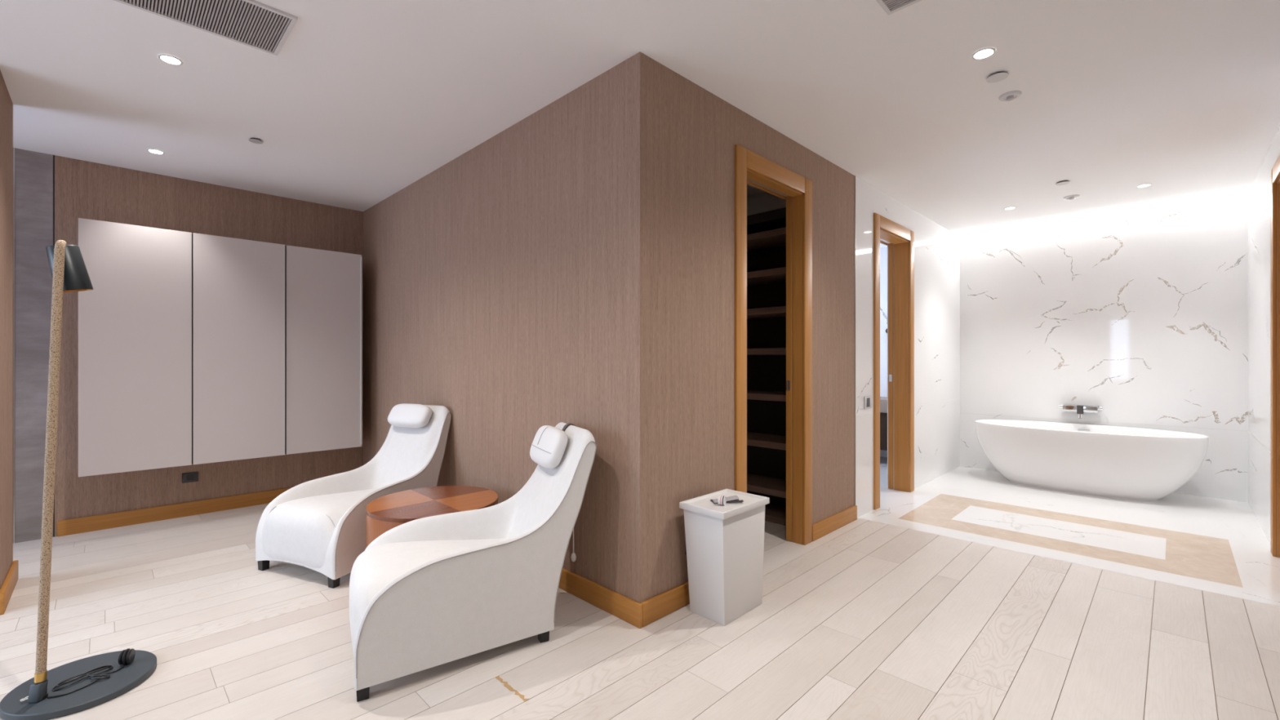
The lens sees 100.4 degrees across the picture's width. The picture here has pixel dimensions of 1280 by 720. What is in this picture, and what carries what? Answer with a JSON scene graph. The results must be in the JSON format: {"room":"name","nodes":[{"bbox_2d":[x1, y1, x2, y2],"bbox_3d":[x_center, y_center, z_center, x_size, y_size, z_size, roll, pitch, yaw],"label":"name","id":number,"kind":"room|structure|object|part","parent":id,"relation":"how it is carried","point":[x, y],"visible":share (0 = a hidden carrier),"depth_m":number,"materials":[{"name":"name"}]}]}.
{"room":"spa relaxation room","nodes":[
{"label":"spa relaxation room","id":0,"kind":"room"},
{"bbox_2d":[0,70,9,589],"bbox_3d":[-3.217,-0.095,2.609,0.140,2.590,0.440,0,0,-45],"label":"wall","id":1,"kind":"structure","parent":0,"point":[4,94],"depth_m":2.64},
{"bbox_2d":[0,560,18,614],"bbox_3d":[-3.210,1.147,2.714,0.018,0.105,0.578,0,0,-45],"label":"baseboard","id":2,"kind":"structure","parent":1,"relation":"attached to","point":[7,588],"depth_m":2.65,"materials":[{"name":"brown wood"}]},
{"bbox_2d":[9,96,13,568],"bbox_3d":[-4.158,-0.095,2.065,2.240,2.590,0.120,0,0,-45],"label":"wall","id":3,"kind":"structure","parent":0,"point":[11,101],"depth_m":2.84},
{"bbox_2d":[13,147,54,543],"bbox_3d":[-4.500,-0.095,3.178,1.370,2.590,0.121,0,0,-45],"label":"wall","id":4,"kind":"structure","parent":0,"point":[33,172],"depth_m":3.54,"materials":[{"name":"grey"}]},
{"bbox_2d":[54,155,363,536],"bbox_3d":[-3.284,-0.095,4.395,2.070,2.590,0.120,0,0,-45],"label":"wall","id":5,"kind":"structure","parent":0,"point":[84,189],"depth_m":4.03,"materials":[{"name":"brown wood"}]},
{"bbox_2d":[57,486,293,536],"bbox_3d":[-3.280,1.147,4.301,1.918,0.105,0.018,0,0,-45],"label":"baseboard","id":6,"kind":"structure","parent":5,"relation":"attached to","point":[97,522],"depth_m":3.99,"materials":[{"name":"brown wood"}]},
{"bbox_2d":[182,471,198,483],"bbox_3d":[-3.471,0.906,4.116,0.095,0.075,0.010,0,0,-45],"label":"power socket","id":7,"kind":"object","parent":5,"relation":"attached to","point":[187,477],"visible":1,"depth_m":4.11,"materials":[{"name":"grey plastic"}]},
{"bbox_2d":[78,217,362,476],"bbox_3d":[-3.154,-0.081,4.176,1.705,1.674,0.372,0,0,-45],"label":"upper cabinet","id":8,"kind":"object","parent":5,"relation":"attached to","point":[194,348],"visible":1,"depth_m":3.91,"materials":[{"name":"grey paint"}]},
{"bbox_3d":[-3.436,-0.081,3.651,0.564,1.674,0.022,0,0,-45],"label":"door","id":9,"kind":"part","parent":8,"relation":"part of","materials":[{"name":"grey paint"}]},
{"bbox_3d":[-3.033,-0.081,4.054,0.560,1.674,0.022,0,0,-45],"label":"door","id":10,"kind":"part","parent":8,"relation":"part of","materials":[{"name":"grey paint"}]},
{"bbox_3d":[-2.631,-0.081,4.464,0.559,1.674,0.010,0,0,-45],"label":"door","id":11,"kind":"part","parent":8,"relation":"part of","materials":[{"name":"grey paint"}]},
{"bbox_2d":[363,52,657,603],"bbox_3d":[-1.255,-0.095,3.744,0.120,2.590,3.670,0,0,-45],"label":"wall","id":12,"kind":"structure","parent":0,"point":[511,287],"depth_m":2.95,"materials":[{"name":"brown wood"}]},
{"bbox_2d":[558,568,642,628],"bbox_3d":[-1.298,1.147,3.689,0.018,0.105,3.688,0,0,-45],"label":"baseboard","id":13,"kind":"structure","parent":12,"relation":"attached to","point":[624,608],"depth_m":2.56,"materials":[{"name":"brown wood"}]},
{"bbox_2d":[0,0,1279,248],"bbox_3d":[0.442,-1.450,2.563,9.650,0.120,8.000,0,0,-45],"label":"ceiling","id":14,"kind":"structure","parent":0,"point":[362,100],"depth_m":2.73,"materials":[{"name":"white paint"}]},
{"bbox_2d":[146,148,164,154],"bbox_3d":[-3.223,-1.387,3.551,0.088,0.004,0.088,0,0,-45],"label":"recessed light","id":15,"kind":"object","parent":14,"relation":"in","point":[151,150],"visible":1,"depth_m":3.55,"materials":[{"name":"white metal"}]},
{"bbox_2d":[157,53,182,65],"bbox_3d":[-2.170,-1.387,2.466,0.088,0.004,0.088,0,0,-45],"label":"recessed light","id":16,"kind":"object","parent":14,"relation":"in","point":[168,59],"visible":1,"depth_m":2.46,"materials":[{"name":"white metal"}]},
{"bbox_2d":[113,0,297,55],"bbox_3d":[-1.888,-1.385,1.921,1.047,0.010,0.366,0,0,-45],"label":"ceiling vent","id":17,"kind":"object","parent":14,"relation":"in","point":[253,24],"visible":1,"depth_m":2.16,"materials":[{"name":"grey metal"}]},
{"bbox_2d":[248,137,262,143],"bbox_3d":[-2.422,-1.383,3.362,0.072,0.012,0.072,0,0,-45],"label":"sprinkler cover","id":18,"kind":"object","parent":14,"relation":"attached to","point":[255,140],"visible":1,"depth_m":3.35,"materials":[{"name":"grey"}]},
{"bbox_2d":[875,0,921,14],"bbox_3d":[0.751,-1.385,1.633,1.052,0.010,0.367,0,0,-45],"label":"ceiling vent","id":19,"kind":"object","parent":14,"relation":"in","point":[890,6],"visible":1,"depth_m":2.07,"materials":[{"name":"grey metal"}]},
{"bbox_2d":[971,47,995,59],"bbox_3d":[1.557,-1.387,2.417,0.092,0.004,0.092,0,0,-45],"label":"recessed light","id":20,"kind":"object","parent":14,"relation":"in","point":[984,53],"visible":1,"depth_m":2.41,"materials":[{"name":"white metal"}]},
{"bbox_2d":[986,71,1008,82],"bbox_3d":[1.744,-1.383,2.604,0.090,0.012,0.090,0,0,-45],"label":"sprinkler cover","id":21,"kind":"object","parent":14,"relation":"attached to","point":[998,76],"visible":1,"depth_m":2.60,"materials":[{"name":"white metal"}]},
{"bbox_2d":[998,90,1022,101],"bbox_3d":[1.943,-1.379,2.800,0.100,0.022,0.100,0,0,-45],"label":"smoke detector","id":22,"kind":"object","parent":14,"relation":"attached to","point":[1010,95],"visible":1,"depth_m":2.79,"materials":[{"name":"white plastic"}]},
{"bbox_2d":[1004,206,1016,209],"bbox_3d":[3.384,-1.387,4.875,0.092,0.004,0.092,0,0,-45],"label":"recessed light","id":23,"kind":"object","parent":14,"relation":"in","point":[1009,207],"visible":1,"depth_m":4.87,"materials":[{"name":"white metal"}]},
{"bbox_2d":[1055,180,1070,185],"bbox_3d":[3.301,-1.383,4.165,0.090,0.012,0.090,0,0,-45],"label":"sprinkler cover","id":24,"kind":"object","parent":14,"relation":"attached to","point":[1064,182],"visible":1,"depth_m":4.16,"materials":[{"name":"white metal"}]},
{"bbox_2d":[1062,195,1079,199],"bbox_3d":[3.672,-1.379,4.539,0.110,0.022,0.110,0,0,-45],"label":"smoke detector","id":25,"kind":"object","parent":14,"relation":"attached to","point":[1070,197],"visible":1,"depth_m":4.52,"materials":[{"name":"white plastic"}]},
{"bbox_2d":[1136,183,1151,187],"bbox_3d":[4.011,-1.387,4.244,0.092,0.004,0.092,0,0,-45],"label":"recessed light","id":26,"kind":"object","parent":14,"relation":"in","point":[1144,184],"visible":1,"depth_m":4.24,"materials":[{"name":"white metal"}]},
{"bbox_2d":[0,503,1279,719],"bbox_3d":[-0.583,1.260,1.517,6.760,0.121,8.010,0,0,-45],"label":"floor","id":27,"kind":"structure","parent":0,"point":[864,620],"depth_m":2.26,"materials":[{"name":"beige wood"}]},
{"bbox_2d":[0,240,156,719],"bbox_3d":[-2.047,0.384,1.962,0.400,1.632,0.400,0,0,-45],"label":"floor lamp","id":28,"kind":"object","parent":27,"relation":"on","point":[88,682],"visible":1,"depth_m":1.88,"materials":[{"name":"slate black metal"},{"name":"speckled cork"},{"name":"gold metal"}]},
{"bbox_3d":[-2.099,-0.335,1.964,0.121,0.176,0.100,0,0,-45],"label":"lamp shade","id":29,"kind":"part","parent":28,"relation":"part of","materials":[{"name":"black metal"}]},
{"bbox_3d":[-2.023,1.167,1.949,0.105,0.017,0.209,0,0,27],"label":"cord","id":30,"kind":"part","parent":28,"relation":"part of","materials":[{"name":"black plastic"}]},
{"bbox_2d":[117,648,135,665],"bbox_3d":[-1.981,1.145,2.059,0.034,0.057,0.057,0,0,-20],"label":"switch","id":31,"kind":"object","parent":28,"relation":"attached to","point":[126,657],"depth_m":2.05,"materials":[{"name":"black plastic"}]},
{"bbox_2d":[255,403,451,588],"bbox_3d":[-1.711,0.752,3.348,0.666,0.896,0.982,0,0,23],"label":"armchair","id":32,"kind":"object","parent":27,"relation":"on","point":[318,525],"visible":0.91,"depth_m":3.11,"materials":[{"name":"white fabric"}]},
{"bbox_3d":[-2.157,1.157,3.058,0.046,0.085,0.046,0,0,23],"label":"leg","id":33,"kind":"part","parent":32,"relation":"part of","materials":[{"name":"black paint"}]},
{"bbox_2d":[262,488,379,568],"bbox_3d":[-1.762,0.977,3.233,0.592,0.337,0.730,0,0,24],"label":"seat cushion","id":34,"kind":"object","parent":32,"relation":"on","point":[300,527],"depth_m":2.93,"materials":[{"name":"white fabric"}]},
{"bbox_3d":[-1.620,1.157,2.824,0.046,0.085,0.046,0,0,24],"label":"leg","id":35,"kind":"part","parent":32,"relation":"part of","materials":[{"name":"black paint"}]},
{"bbox_2d":[387,403,431,427],"bbox_3d":[-1.595,0.385,3.693,0.350,0.168,0.100,0,-32,24],"label":"headrest pillow","id":36,"kind":"object","parent":32,"relation":"on","point":[403,415],"depth_m":3.64,"materials":[{"name":"white leather"}]},
{"bbox_2d":[365,485,497,548],"bbox_3d":[-1.107,0.978,2.878,0.662,0.444,0.662,0,0,-45],"label":"side table","id":37,"kind":"object","parent":27,"relation":"on","point":[384,513],"visible":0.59,"depth_m":2.80,"materials":[{"name":"brown wood"}]},
{"bbox_2d":[349,422,596,702],"bbox_3d":[-0.726,0.756,2.355,0.996,0.888,0.683,0,0,-28],"label":"armchair","id":38,"kind":"object","parent":27,"relation":"on","point":[428,592],"visible":1,"depth_m":2.16,"materials":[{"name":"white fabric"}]},
{"bbox_3d":[-0.985,1.157,1.896,0.046,0.085,0.046,0,0,-28],"label":"leg","id":39,"kind":"part","parent":38,"relation":"part of","materials":[{"name":"black paint"}]},
{"bbox_2d":[349,537,511,654],"bbox_3d":[-0.841,0.977,2.304,0.730,0.337,0.592,0,0,-28],"label":"seat cushion","id":40,"kind":"object","parent":38,"relation":"on","point":[465,609],"depth_m":2.07,"materials":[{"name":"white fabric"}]},
{"bbox_3d":[-0.414,1.157,2.285,0.046,0.085,0.046,0,0,-28],"label":"leg","id":41,"kind":"part","parent":38,"relation":"part of","materials":[{"name":"black paint"}]},
{"bbox_2d":[529,425,567,468],"bbox_3d":[-0.442,0.415,2.567,0.092,0.192,0.330,25,-11,-26],"label":"headrest pillow","id":42,"kind":"object","parent":38,"relation":"on","point":[548,448],"depth_m":2.46,"materials":[{"name":"white leather"}]},
{"bbox_3d":[-0.329,0.746,2.625,0.027,0.494,0.033,0,0,30],"label":"counterweight cord","id":43,"kind":"part","parent":38,"relation":"part of","materials":[{"name":"white fabric"}]},
{"bbox_2d":[679,488,769,626],"bbox_3d":[0.410,0.937,2.571,0.378,0.526,0.258,0,0,-45],"label":"bin","id":44,"kind":"object","parent":27,"relation":"on","point":[725,544],"visible":0.99,"depth_m":2.48,"materials":[{"name":"white paint"}]},
{"bbox_2d":[717,495,726,505],"bbox_3d":[0.388,0.663,2.519,0.030,0.043,0.043,0,0,23],"label":"paper roll","id":45,"kind":"object","parent":44,"relation":"on","point":[722,500],"visible":1,"depth_m":2.50,"materials":[{"name":"white paper"}]},
{"bbox_2d":[710,495,738,503],"bbox_3d":[0.410,0.673,2.581,0.125,0.025,0.062,0,0,-10],"label":"leaflet","id":46,"kind":"object","parent":44,"relation":"on","point":[734,497],"visible":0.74,"depth_m":2.57,"materials":[{"name":"grey paper"}]},
{"bbox_3d":[0.410,0.688,2.571,0.378,0.028,0.258,0,0,-45],"label":"tray lid","id":47,"kind":"part","parent":44,"relation":"part of","materials":[{"name":"white paint"}]},
{"bbox_2d":[725,499,743,503],"bbox_3d":[0.451,0.678,2.554,0.085,0.014,0.030,0,0,3],"label":"leaflet","id":48,"kind":"object","parent":44,"relation":"on","point":[741,501],"visible":0.89,"depth_m":2.54,"materials":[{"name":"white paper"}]},
{"bbox_2d":[746,207,786,525],"bbox_3d":[0.883,0.045,4.300,0.380,2.310,1.132,0,0,-45],"label":"shelf unit","id":49,"kind":"object","parent":27,"relation":"on","point":[766,230],"visible":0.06,"depth_m":4.32,"materials":[{"name":"brown wood"}]},
{"bbox_3d":[0.880,-1.075,4.297,0.348,0.070,1.087,0,0,-45],"label":"panel","id":50,"kind":"part","parent":49,"relation":"part of","materials":[{"name":"brown wood"}]},
{"bbox_3d":[0.876,0.978,4.293,0.360,0.048,1.087,0,0,-45],"label":"shelf","id":51,"kind":"part","parent":49,"relation":"part of","materials":[{"name":"brown wood"}]},
{"bbox_3d":[0.876,0.630,4.293,0.360,0.048,1.087,0,0,-45],"label":"shelf","id":52,"kind":"part","parent":49,"relation":"part of","materials":[{"name":"brown wood"}]},
{"bbox_3d":[0.876,0.278,4.293,0.360,0.048,1.087,0,0,-45],"label":"shelf","id":53,"kind":"part","parent":49,"relation":"part of","materials":[{"name":"brown wood"}]},
{"bbox_3d":[0.876,-0.065,4.293,0.360,0.048,1.087,0,0,-45],"label":"shelf","id":54,"kind":"part","parent":49,"relation":"part of","materials":[{"name":"brown wood"}]},
{"bbox_3d":[0.876,-0.367,4.293,0.360,0.048,1.087,0,0,-45],"label":"shelf","id":55,"kind":"part","parent":49,"relation":"part of","materials":[{"name":"brown wood"}]},
{"bbox_3d":[0.876,-0.650,4.293,0.360,0.048,1.087,0,0,-45],"label":"shelf","id":56,"kind":"part","parent":49,"relation":"part of","materials":[{"name":"brown wood"}]},
{"bbox_3d":[0.876,-0.938,4.293,0.360,0.048,1.087,0,0,-45],"label":"shelf","id":57,"kind":"part","parent":49,"relation":"part of","materials":[{"name":"brown wood"}]},
{"bbox_2d":[746,191,786,215],"bbox_3d":[0.891,-0.095,4.653,0.120,2.590,1.680,0,0,-45],"label":"wall","id":58,"kind":"structure","parent":0,"point":[764,202],"depth_m":4.43,"materials":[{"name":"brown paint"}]},
{"bbox_2d":[657,62,959,595],"bbox_3d":[1.779,0.405,4.317,4.980,3.590,0.191,0,0,-45],"label":"wall","id":59,"kind":"structure","parent":0,"point":[699,131],"depth_m":3.22,"materials":[{"name":"brown wood"}]},
{"bbox_2d":[640,581,689,626],"bbox_3d":[0.264,1.147,2.655,0.727,0.105,0.018,0,0,-45],"label":"baseboard","id":60,"kind":"structure","parent":59,"relation":"attached to","point":[655,608],"depth_m":2.50,"materials":[{"name":"brown wood"}]},
{"bbox_2d":[734,144,812,545],"bbox_3d":[0.782,0.010,3.271,0.866,2.380,0.151,0,0,-45],"label":"door frame","id":61,"kind":"structure","parent":59,"relation":"in","point":[748,164],"depth_m":3.47,"materials":[{"name":"brown wood"}]},
{"bbox_3d":[0.558,0.010,2.952,0.098,2.380,0.018,0,0,-45],"label":"casing","id":62,"kind":"part","parent":61,"relation":"part of","materials":[{"name":"brown wood"}]},
{"bbox_3d":[0.827,-1.129,3.222,0.662,0.101,0.018,0,0,-45],"label":"casing","id":63,"kind":"part","parent":61,"relation":"part of","materials":[{"name":"brown wood"}]},
{"bbox_3d":[0.982,0.168,3.526,0.004,0.065,0.020,0,0,-45],"label":"edge pull","id":64,"kind":"part","parent":61,"relation":"part of","materials":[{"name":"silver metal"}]},
{"bbox_3d":[1.097,0.010,3.491,0.098,2.380,0.018,0,0,-45],"label":"casing","id":65,"kind":"part","parent":61,"relation":"part of","materials":[{"name":"brown wood"}]},
{"bbox_2d":[812,505,857,541],"bbox_3d":[1.383,1.147,3.775,0.695,0.105,0.018,0,0,-45],"label":"baseboard","id":66,"kind":"structure","parent":59,"relation":"attached to","point":[830,524],"depth_m":3.74,"materials":[{"name":"brown wood"}]},
{"bbox_2d":[854,175,855,505],"bbox_3d":[1.582,-0.095,4.068,0.010,2.590,0.124,0,0,-45],"label":"trim","id":67,"kind":"structure","parent":59,"relation":"attached to","point":[855,175],"depth_m":4.02,"materials":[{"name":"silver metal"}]},
{"bbox_2d":[864,395,871,408],"bbox_3d":[1.787,0.332,4.184,0.120,0.095,0.010,0,0,-45],"label":"light switch","id":68,"kind":"object","parent":59,"relation":"attached to","point":[867,399],"visible":1,"depth_m":4.18,"materials":[{"name":"grey plastic"}]},
{"bbox_2d":[873,213,914,509],"bbox_3d":[2.129,0.010,4.663,0.910,2.380,0.216,0,0,-45],"label":"door frame","id":69,"kind":"structure","parent":59,"relation":"in","point":[901,246],"depth_m":4.87,"materials":[{"name":"brown wood"}]},
{"bbox_3d":[1.912,0.010,4.306,0.098,2.380,0.018,0,0,-45],"label":"casing","id":70,"kind":"part","parent":69,"relation":"part of","materials":[{"name":"brown wood"}]},
{"bbox_3d":[2.326,0.168,4.953,0.004,0.065,0.023,0,0,-45],"label":"edge pull","id":71,"kind":"part","parent":69,"relation":"part of","materials":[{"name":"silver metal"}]},
{"bbox_3d":[2.197,-1.129,4.591,0.706,0.101,0.018,0,0,-45],"label":"casing","id":72,"kind":"part","parent":69,"relation":"part of","materials":[{"name":"brown wood"}]},
{"bbox_3d":[2.482,0.010,4.876,0.098,2.380,0.018,0,0,-45],"label":"casing","id":73,"kind":"part","parent":69,"relation":"part of","materials":[{"name":"brown wood"}]},
{"bbox_2d":[880,195,1248,502],"bbox_3d":[3.806,-0.085,5.895,0.121,2.611,4.245,0,0,-45],"label":"wall","id":74,"kind":"structure","parent":0,"point":[1143,319],"depth_m":5.08,"materials":[{"name":"white stone"}]},
{"bbox_2d":[880,396,887,450],"bbox_3d":[2.704,0.743,6.523,0.549,0.575,1.500,0,0,-45],"label":"vanity","id":75,"kind":"object","parent":74,"relation":"attached to","point":[883,400],"visible":0.02,"depth_m":6.08,"materials":[{"name":"beige"}]},
{"bbox_2d":[880,396,887,413],"bbox_3d":[2.704,0.527,6.523,0.549,0.145,1.500,0,0,-45],"label":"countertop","id":76,"kind":"structure","parent":75,"relation":"on","point":[883,400],"depth_m":6.07,"materials":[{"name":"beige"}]},
{"bbox_2d":[1058,404,1102,418],"bbox_3d":[4.313,0.506,5.224,0.112,0.135,0.325,0,0,-45],"label":"mixer","id":77,"kind":"object","parent":74,"relation":"attached to","point":[1080,409],"visible":1,"depth_m":5.18,"materials":[{"name":"silver metal"}]},
{"bbox_3d":[4.291,0.546,5.199,0.044,0.056,0.036,0,0,-45],"label":"spout","id":78,"kind":"part","parent":77,"relation":"part of","materials":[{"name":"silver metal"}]},
{"bbox_2d":[1063,404,1099,406],"bbox_3d":[4.325,0.443,5.226,0.090,0.008,0.270,0,0,-45],"label":"shelf","id":79,"kind":"object","parent":77,"relation":"attached to","point":[1064,405],"depth_m":5.21,"materials":[{"name":"silver metal"}]},
{"bbox_2d":[959,194,1247,239],"bbox_3d":[4.351,-1.370,5.238,0.039,0.039,2.137,0,0,-45],"label":"light strip","id":80,"kind":"object","parent":74,"relation":"attached to","point":[1239,197],"visible":1,"depth_m":5.07,"materials":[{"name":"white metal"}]},
{"bbox_2d":[858,456,1279,606],"bbox_3d":[3.161,1.260,4.504,2.760,0.120,5.100,0,0,-45],"label":"floor","id":81,"kind":"structure","parent":0,"point":[1220,546],"depth_m":3.80,"materials":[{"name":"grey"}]},
{"bbox_2d":[974,419,1208,501],"bbox_3d":[4.083,0.914,4.967,0.744,0.572,1.664,0,0,-45],"label":"bathtub","id":82,"kind":"object","parent":81,"relation":"on","point":[1125,463],"visible":1,"depth_m":4.68,"materials":[{"name":"white ceramic"}]},
{"bbox_2d":[1248,124,1279,556],"bbox_3d":[4.154,0.405,3.412,2.900,3.590,0.161,0,0,-45],"label":"wall","id":83,"kind":"structure","parent":0,"point":[1259,196],"depth_m":3.87,"materials":[{"name":"white stone"}]},
{"bbox_2d":[1270,154,1279,557],"bbox_3d":[3.687,0.010,2.947,0.909,2.380,0.188,0,0,-45],"label":"door","id":84,"kind":"structure","parent":83,"relation":"in","point":[1275,171],"depth_m":3.26,"materials":[{"name":"brown wood"}]},
{"bbox_3d":[3.909,0.010,3.289,0.098,2.380,0.018,0,0,-45],"label":"casing","id":85,"kind":"part","parent":84,"relation":"part of","materials":[{"name":"brown wood"}]},
{"bbox_3d":[3.624,-1.129,3.005,0.705,0.101,0.018,0,0,-45],"label":"casing","id":86,"kind":"part","parent":84,"relation":"part of","materials":[{"name":"brown wood"}]}
]}

